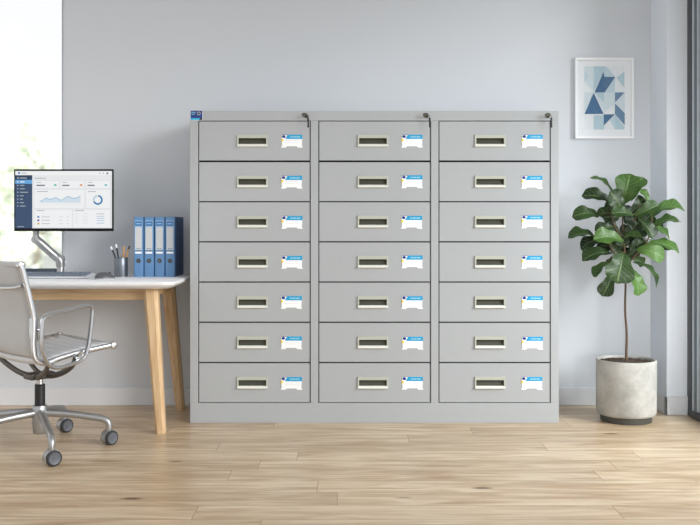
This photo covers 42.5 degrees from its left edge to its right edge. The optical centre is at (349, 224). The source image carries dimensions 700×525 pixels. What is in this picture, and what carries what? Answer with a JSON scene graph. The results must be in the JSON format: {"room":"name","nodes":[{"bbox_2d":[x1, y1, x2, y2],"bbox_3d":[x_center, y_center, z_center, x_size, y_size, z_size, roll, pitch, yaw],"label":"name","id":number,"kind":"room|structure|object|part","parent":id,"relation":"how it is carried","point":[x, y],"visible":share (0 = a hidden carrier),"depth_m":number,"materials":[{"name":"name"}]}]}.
{"room":"back office","nodes":[
{"label":"back office","id":0,"kind":"room"},
{"bbox_2d":[0,0,650,386],"bbox_3d":[-0.875,-0.390,5.020,5.450,2.750,0.200,0,0,0],"label":"wall","id":1,"kind":"structure","parent":0,"point":[134,71],"depth_m":4.92,"materials":[{"name":"paint"}]},
{"bbox_2d":[0,0,62,271],"bbox_3d":[-2.435,-0.651,4.948,1.730,1.828,0.064,0,0,0],"label":"window","id":2,"kind":"structure","parent":1,"relation":"in","point":[31,31],"depth_m":4.95,"materials":[{"name":"clear glass"}]},
{"bbox_3d":[-2.435,-0.651,4.948,1.730,1.828,0.064,0,0,0],"label":"frame","id":3,"kind":"part","parent":2,"relation":"part of","materials":[{"name":"white"}]},
{"bbox_2d":[0,387,595,405],"bbox_3d":[-0.978,0.936,4.913,5.244,0.098,0.014,0,0,0],"label":"baseboard","id":4,"kind":"structure","parent":1,"relation":"attached to","point":[9,396],"depth_m":4.91,"materials":[{"name":"paint"}]},
{"bbox_2d":[574,57,633,138],"bbox_3d":[1.386,-0.691,4.907,0.320,0.442,0.023,0,0,0],"label":"framed print","id":5,"kind":"object","parent":1,"relation":"attached to","point":[603,86],"visible":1,"depth_m":4.91},
{"bbox_2d":[0,406,699,524],"bbox_3d":[-0.875,1.015,2.260,5.450,0.060,5.720,0,0,0],"label":"floor","id":6,"kind":"structure","parent":0,"point":[582,468],"depth_m":3.60,"materials":[{"name":"brown wood"}]},
{"bbox_2d":[0,261,117,466],"bbox_3d":[-1.387,0.567,3.961,0.614,0.835,0.675,0,0,-45],"label":"office chair","id":7,"kind":"object","parent":6,"relation":"on","point":[22,340],"visible":1,"depth_m":3.87,"materials":[{"name":"grey leather"}]},
{"bbox_3d":[-1.552,0.871,4.057,0.305,0.104,0.037,0,0,13],"label":"leg","id":8,"kind":"part","parent":7,"relation":"part of","materials":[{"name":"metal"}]},
{"bbox_3d":[-1.509,0.363,3.896,0.081,0.389,0.470,0,0,-45],"label":"backrest","id":9,"kind":"part","parent":7,"relation":"part of","materials":[{"name":"grey leather"}]},
{"bbox_3d":[-1.525,0.871,3.913,0.315,0.104,0.037,0,0,-37],"label":"leg","id":10,"kind":"part","parent":7,"relation":"part of","materials":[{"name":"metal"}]},
{"bbox_3d":[-1.385,0.671,4.020,0.124,0.028,0.080,0,0,-45],"label":"tilt plate","id":11,"kind":"part","parent":7,"relation":"part of","materials":[{"name":"grey metal"}]},
{"bbox_3d":[-1.297,0.871,3.836,0.037,0.104,0.369,0,0,-25],"label":"leg","id":12,"kind":"part","parent":7,"relation":"part of","materials":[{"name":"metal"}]},
{"bbox_3d":[-1.360,0.560,4.045,0.367,0.075,0.470,0,0,-45],"label":"seat","id":13,"kind":"part","parent":7,"relation":"part of","materials":[{"name":"grey fabric"}]},
{"bbox_3d":[-1.368,0.871,4.166,0.037,0.104,0.257,0,0,7],"label":"leg","id":14,"kind":"part","parent":7,"relation":"part of","materials":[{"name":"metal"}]},
{"bbox_3d":[-1.206,0.474,3.817,0.250,0.268,0.052,0,0,-45],"label":"armrest","id":15,"kind":"part","parent":7,"relation":"part of","materials":[{"name":"metal"}]},
{"bbox_3d":[-1.202,0.369,3.850,0.457,0.440,0.034,0,0,-45],"label":"frame","id":16,"kind":"part","parent":7,"relation":"part of","materials":[{"name":"metal"}]},
{"bbox_3d":[-1.216,0.871,4.027,0.300,0.104,0.037,0,0,-2],"label":"leg","id":17,"kind":"part","parent":7,"relation":"part of","materials":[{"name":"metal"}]},
{"bbox_2d":[28,274,189,433],"bbox_3d":[-1.623,0.625,4.537,1.594,0.720,0.695,0,0,0],"label":"desk","id":18,"kind":"object","parent":6,"relation":"on","point":[148,289],"visible":0.86,"depth_m":4.30,"materials":[{"name":"white laminate"}]},
{"bbox_2d":[31,231,64,271],"bbox_3d":[-1.544,0.061,4.734,0.238,0.408,0.156,0,0,0],"label":"monitor stand","id":19,"kind":"object","parent":18,"relation":"on","point":[36,239],"visible":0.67,"depth_m":4.72,"materials":[{"name":"metal"}]},
{"bbox_3d":[-1.531,0.213,4.760,0.038,0.080,0.038,0,0,0],"label":"post","id":20,"kind":"part","parent":19,"relation":"part of","materials":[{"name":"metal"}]},
{"bbox_2d":[14,169,113,230],"bbox_3d":[-1.470,-0.127,4.637,0.509,0.318,0.039,0,0,0],"label":"monitor","id":21,"kind":"object","parent":19,"relation":"attached to","point":[44,199],"visible":1,"depth_m":4.62,"materials":[{"name":"black"}]},
{"bbox_2d":[27,272,94,277],"bbox_3d":[-1.474,0.249,4.494,0.363,0.027,0.123,0,0,0],"label":"keyboard","id":22,"kind":"object","parent":18,"relation":"on","point":[29,274],"visible":0.85,"depth_m":4.46,"materials":[{"name":"white plastic"}]},
{"bbox_3d":[-1.610,0.332,4.348,1.260,0.061,0.025,0,0,0],"label":"rail","id":23,"kind":"part","parent":18,"relation":"part of","materials":[{"name":"brown wood"}]},
{"bbox_2d":[94,272,114,279],"bbox_3d":[-1.197,0.247,4.390,0.104,0.036,0.065,0,0,-28],"label":"mouse","id":24,"kind":"object","parent":18,"relation":"on","point":[101,275],"visible":1,"depth_m":4.37,"materials":[{"name":"black plastic"}]},
{"bbox_2d":[114,257,127,276],"bbox_3d":[-1.179,0.216,4.630,0.071,0.098,0.071,0,0,0],"label":"pencil cup","id":25,"kind":"object","parent":18,"relation":"on","point":[120,264],"visible":0.98,"depth_m":4.60,"materials":[{"name":"metal"}]},
{"bbox_2d":[134,217,143,276],"bbox_3d":[-1.081,0.112,4.716,0.050,0.307,0.238,0,0,0],"label":"ring binder","id":26,"kind":"object","parent":18,"relation":"on","point":[138,221],"visible":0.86,"depth_m":4.60,"materials":[{"name":"paper"}]},
{"bbox_2d":[144,217,154,276],"bbox_3d":[-1.027,0.112,4.716,0.050,0.307,0.238,0,0,0],"label":"ring binder","id":27,"kind":"object","parent":18,"relation":"on","point":[149,222],"visible":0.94,"depth_m":4.60,"materials":[{"name":"paper"}]},
{"bbox_3d":[-0.931,0.643,4.281,0.128,0.684,0.074,0,0,45],"label":"leg","id":28,"kind":"part","parent":18,"relation":"part of","materials":[{"name":"brown wood"}]},
{"bbox_2d":[155,217,164,276],"bbox_3d":[-0.974,0.112,4.716,0.050,0.307,0.238,0,0,0],"label":"ring binder","id":29,"kind":"object","parent":18,"relation":"on","point":[159,221],"visible":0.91,"depth_m":4.60,"materials":[{"name":"paper"}]},
{"bbox_3d":[-0.955,0.323,4.520,0.024,0.044,0.380,0,0,0],"label":"rail","id":30,"kind":"part","parent":18,"relation":"part of","materials":[{"name":"brown wood"}]},
{"bbox_3d":[-0.933,0.643,4.764,0.074,0.684,0.144,0,0,45],"label":"leg","id":31,"kind":"part","parent":18,"relation":"part of","materials":[{"name":"brown wood"}]},
{"bbox_2d":[165,217,182,276],"bbox_3d":[-0.920,0.112,4.716,0.050,0.307,0.238,0,0,0],"label":"ring binder","id":32,"kind":"object","parent":18,"relation":"on","point":[173,225],"visible":1,"depth_m":4.60,"materials":[{"name":"paper"}]},
{"bbox_2d":[190,110,558,422],"bbox_3d":[0.121,0.207,4.665,1.835,1.556,0.436,0,0,0],"label":"filing cabinet","id":33,"kind":"object","parent":6,"relation":"on","point":[346,266],"visible":1,"depth_m":4.48,"materials":[{"name":"metal"}]},
{"bbox_3d":[-0.486,0.785,4.479,0.152,0.061,0.026,0,0,0],"label":"handle","id":34,"kind":"part","parent":33,"relation":"part of","materials":[{"name":"metal"}]},
{"bbox_3d":[-0.486,0.585,4.479,0.152,0.061,0.026,0,0,0],"label":"handle","id":35,"kind":"part","parent":33,"relation":"part of","materials":[{"name":"metal"}]},
{"bbox_3d":[-0.486,0.384,4.479,0.152,0.061,0.026,0,0,0],"label":"handle","id":36,"kind":"part","parent":33,"relation":"part of","materials":[{"name":"metal"}]},
{"bbox_3d":[-0.486,0.184,4.479,0.152,0.061,0.026,0,0,0],"label":"handle","id":37,"kind":"part","parent":33,"relation":"part of","materials":[{"name":"metal"}]},
{"bbox_3d":[-0.486,-0.016,4.479,0.152,0.061,0.026,0,0,0],"label":"handle","id":38,"kind":"part","parent":33,"relation":"part of","materials":[{"name":"metal"}]},
{"bbox_3d":[-0.486,-0.215,4.479,0.152,0.061,0.026,0,0,0],"label":"handle","id":39,"kind":"part","parent":33,"relation":"part of","materials":[{"name":"metal"}]},
{"bbox_3d":[-0.486,-0.418,4.479,0.152,0.061,0.026,0,0,0],"label":"handle","id":40,"kind":"part","parent":33,"relation":"part of","materials":[{"name":"metal"}]},
{"bbox_3d":[-0.476,0.785,4.490,0.550,0.194,0.023,0,0,0],"label":"drawer","id":41,"kind":"part","parent":33,"relation":"part of","materials":[{"name":"grey metal"}]},
{"bbox_3d":[-0.476,0.585,4.490,0.550,0.194,0.023,0,0,0],"label":"drawer","id":42,"kind":"part","parent":33,"relation":"part of","materials":[{"name":"grey metal"}]},
{"bbox_3d":[-0.476,0.384,4.490,0.550,0.194,0.023,0,0,0],"label":"drawer","id":43,"kind":"part","parent":33,"relation":"part of","materials":[{"name":"grey metal"}]},
{"bbox_3d":[-0.476,0.184,4.490,0.550,0.194,0.023,0,0,0],"label":"drawer","id":44,"kind":"part","parent":33,"relation":"part of","materials":[{"name":"grey metal"}]},
{"bbox_3d":[-0.476,-0.016,4.490,0.550,0.194,0.023,0,0,0],"label":"drawer","id":45,"kind":"part","parent":33,"relation":"part of","materials":[{"name":"grey metal"}]},
{"bbox_3d":[-0.476,-0.215,4.490,0.550,0.194,0.023,0,0,0],"label":"drawer","id":46,"kind":"part","parent":33,"relation":"part of","materials":[{"name":"grey metal"}]},
{"bbox_3d":[-0.476,-0.418,4.490,0.550,0.194,0.023,0,0,0],"label":"drawer","id":47,"kind":"part","parent":33,"relation":"part of","materials":[{"name":"grey metal"}]},
{"bbox_3d":[0.114,0.785,4.479,0.152,0.061,0.026,0,0,0],"label":"handle","id":48,"kind":"part","parent":33,"relation":"part of","materials":[{"name":"metal"}]},
{"bbox_3d":[0.114,0.585,4.479,0.152,0.061,0.026,0,0,0],"label":"handle","id":49,"kind":"part","parent":33,"relation":"part of","materials":[{"name":"metal"}]},
{"bbox_3d":[0.114,0.384,4.479,0.152,0.061,0.026,0,0,0],"label":"handle","id":50,"kind":"part","parent":33,"relation":"part of","materials":[{"name":"metal"}]},
{"bbox_3d":[0.114,0.184,4.479,0.152,0.061,0.026,0,0,0],"label":"handle","id":51,"kind":"part","parent":33,"relation":"part of","materials":[{"name":"metal"}]},
{"bbox_3d":[0.114,-0.016,4.479,0.152,0.061,0.026,0,0,0],"label":"handle","id":52,"kind":"part","parent":33,"relation":"part of","materials":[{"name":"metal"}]},
{"bbox_3d":[0.114,-0.215,4.479,0.152,0.061,0.026,0,0,0],"label":"handle","id":53,"kind":"part","parent":33,"relation":"part of","materials":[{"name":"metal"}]},
{"bbox_3d":[0.114,-0.418,4.479,0.152,0.061,0.026,0,0,0],"label":"handle","id":54,"kind":"part","parent":33,"relation":"part of","materials":[{"name":"metal"}]},
{"bbox_3d":[0.123,0.785,4.490,0.551,0.194,0.023,0,0,0],"label":"drawer","id":55,"kind":"part","parent":33,"relation":"part of","materials":[{"name":"grey metal"}]},
{"bbox_3d":[0.123,0.585,4.490,0.551,0.194,0.023,0,0,0],"label":"drawer","id":56,"kind":"part","parent":33,"relation":"part of","materials":[{"name":"grey metal"}]},
{"bbox_3d":[0.123,0.384,4.490,0.551,0.194,0.023,0,0,0],"label":"drawer","id":57,"kind":"part","parent":33,"relation":"part of","materials":[{"name":"grey metal"}]},
{"bbox_3d":[0.123,0.184,4.490,0.551,0.194,0.023,0,0,0],"label":"drawer","id":58,"kind":"part","parent":33,"relation":"part of","materials":[{"name":"grey metal"}]},
{"bbox_3d":[0.123,-0.016,4.490,0.551,0.194,0.023,0,0,0],"label":"drawer","id":59,"kind":"part","parent":33,"relation":"part of","materials":[{"name":"grey metal"}]},
{"bbox_3d":[0.123,-0.215,4.490,0.551,0.194,0.023,0,0,0],"label":"drawer","id":60,"kind":"part","parent":33,"relation":"part of","materials":[{"name":"grey metal"}]},
{"bbox_3d":[0.123,-0.418,4.490,0.551,0.194,0.023,0,0,0],"label":"drawer","id":61,"kind":"part","parent":33,"relation":"part of","materials":[{"name":"grey metal"}]},
{"bbox_3d":[0.697,0.785,4.479,0.152,0.061,0.026,0,0,0],"label":"handle","id":62,"kind":"part","parent":33,"relation":"part of","materials":[{"name":"metal"}]},
{"bbox_3d":[0.697,0.585,4.479,0.152,0.061,0.026,0,0,0],"label":"handle","id":63,"kind":"part","parent":33,"relation":"part of","materials":[{"name":"metal"}]},
{"bbox_3d":[0.697,0.384,4.479,0.152,0.061,0.026,0,0,0],"label":"handle","id":64,"kind":"part","parent":33,"relation":"part of","materials":[{"name":"metal"}]},
{"bbox_3d":[0.697,0.184,4.479,0.152,0.061,0.026,0,0,0],"label":"handle","id":65,"kind":"part","parent":33,"relation":"part of","materials":[{"name":"metal"}]},
{"bbox_3d":[0.697,-0.016,4.479,0.152,0.061,0.026,0,0,0],"label":"handle","id":66,"kind":"part","parent":33,"relation":"part of","materials":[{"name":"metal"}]},
{"bbox_3d":[0.697,-0.215,4.479,0.152,0.061,0.026,0,0,0],"label":"handle","id":67,"kind":"part","parent":33,"relation":"part of","materials":[{"name":"metal"}]},
{"bbox_3d":[0.697,-0.418,4.479,0.152,0.061,0.026,0,0,0],"label":"handle","id":68,"kind":"part","parent":33,"relation":"part of","materials":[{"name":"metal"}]},
{"bbox_3d":[0.720,0.785,4.490,0.549,0.194,0.023,0,0,0],"label":"drawer","id":69,"kind":"part","parent":33,"relation":"part of","materials":[{"name":"grey metal"}]},
{"bbox_3d":[0.720,0.585,4.490,0.549,0.194,0.023,0,0,0],"label":"drawer","id":70,"kind":"part","parent":33,"relation":"part of","materials":[{"name":"grey metal"}]},
{"bbox_3d":[0.720,0.384,4.490,0.549,0.194,0.023,0,0,0],"label":"drawer","id":71,"kind":"part","parent":33,"relation":"part of","materials":[{"name":"grey metal"}]},
{"bbox_3d":[0.720,0.184,4.490,0.549,0.194,0.023,0,0,0],"label":"drawer","id":72,"kind":"part","parent":33,"relation":"part of","materials":[{"name":"grey metal"}]},
{"bbox_3d":[0.720,-0.016,4.490,0.549,0.194,0.023,0,0,0],"label":"drawer","id":73,"kind":"part","parent":33,"relation":"part of","materials":[{"name":"grey metal"}]},
{"bbox_3d":[0.720,-0.215,4.490,0.549,0.194,0.023,0,0,0],"label":"drawer","id":74,"kind":"part","parent":33,"relation":"part of","materials":[{"name":"grey metal"}]},
{"bbox_3d":[0.720,-0.418,4.490,0.549,0.194,0.023,0,0,0],"label":"drawer","id":75,"kind":"part","parent":33,"relation":"part of","materials":[{"name":"grey metal"}]},
{"bbox_2d":[568,174,684,425],"bbox_3d":[1.379,0.363,4.525,0.564,1.244,0.328,0,0,-10],"label":"fig","id":76,"kind":"object","parent":6,"relation":"on","point":[626,385],"visible":1,"depth_m":4.48,"materials":[{"name":"plant"}]},
{"bbox_3d":[1.397,0.289,4.515,0.218,0.832,0.074,0,0,5],"label":"stem","id":77,"kind":"part","parent":76,"relation":"part of","materials":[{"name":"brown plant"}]},
{"bbox_2d":[596,355,656,418],"bbox_3d":[1.394,0.814,4.545,0.295,0.275,0.295,0,0,0],"label":"pot","id":78,"kind":"object","parent":6,"relation":"on","point":[626,385],"depth_m":4.42,"materials":[{"name":"concrete"}]},
{"bbox_2d":[651,0,686,395],"bbox_3d":[1.747,-0.390,4.796,0.206,2.750,0.248,0,0,0],"label":"wall","id":79,"kind":"structure","parent":0,"point":[668,17],"depth_m":4.67,"materials":[{"name":"paint"}]},
{"bbox_2d":[657,391,687,414],"bbox_3d":[1.690,0.936,4.782,0.120,0.098,0.248,0,0,0],"label":"baseboard","id":80,"kind":"structure","parent":79,"relation":"attached to","point":[667,405],"depth_m":4.66,"materials":[{"name":"paint"}]},
{"bbox_2d":[687,0,699,421],"bbox_3d":[1.797,-0.315,3.646,0.106,2.600,2.052,0,0,0],"label":"door","id":81,"kind":"structure","parent":79,"relation":"in","point":[693,6],"depth_m":4.60,"materials":[{"name":"metal"}]},
{"bbox_3d":[1.782,-0.315,3.616,0.056,2.520,1.873,0,0,0],"label":"sash","id":82,"kind":"part","parent":81,"relation":"part of","materials":[{"name":"metal"}]}
]}

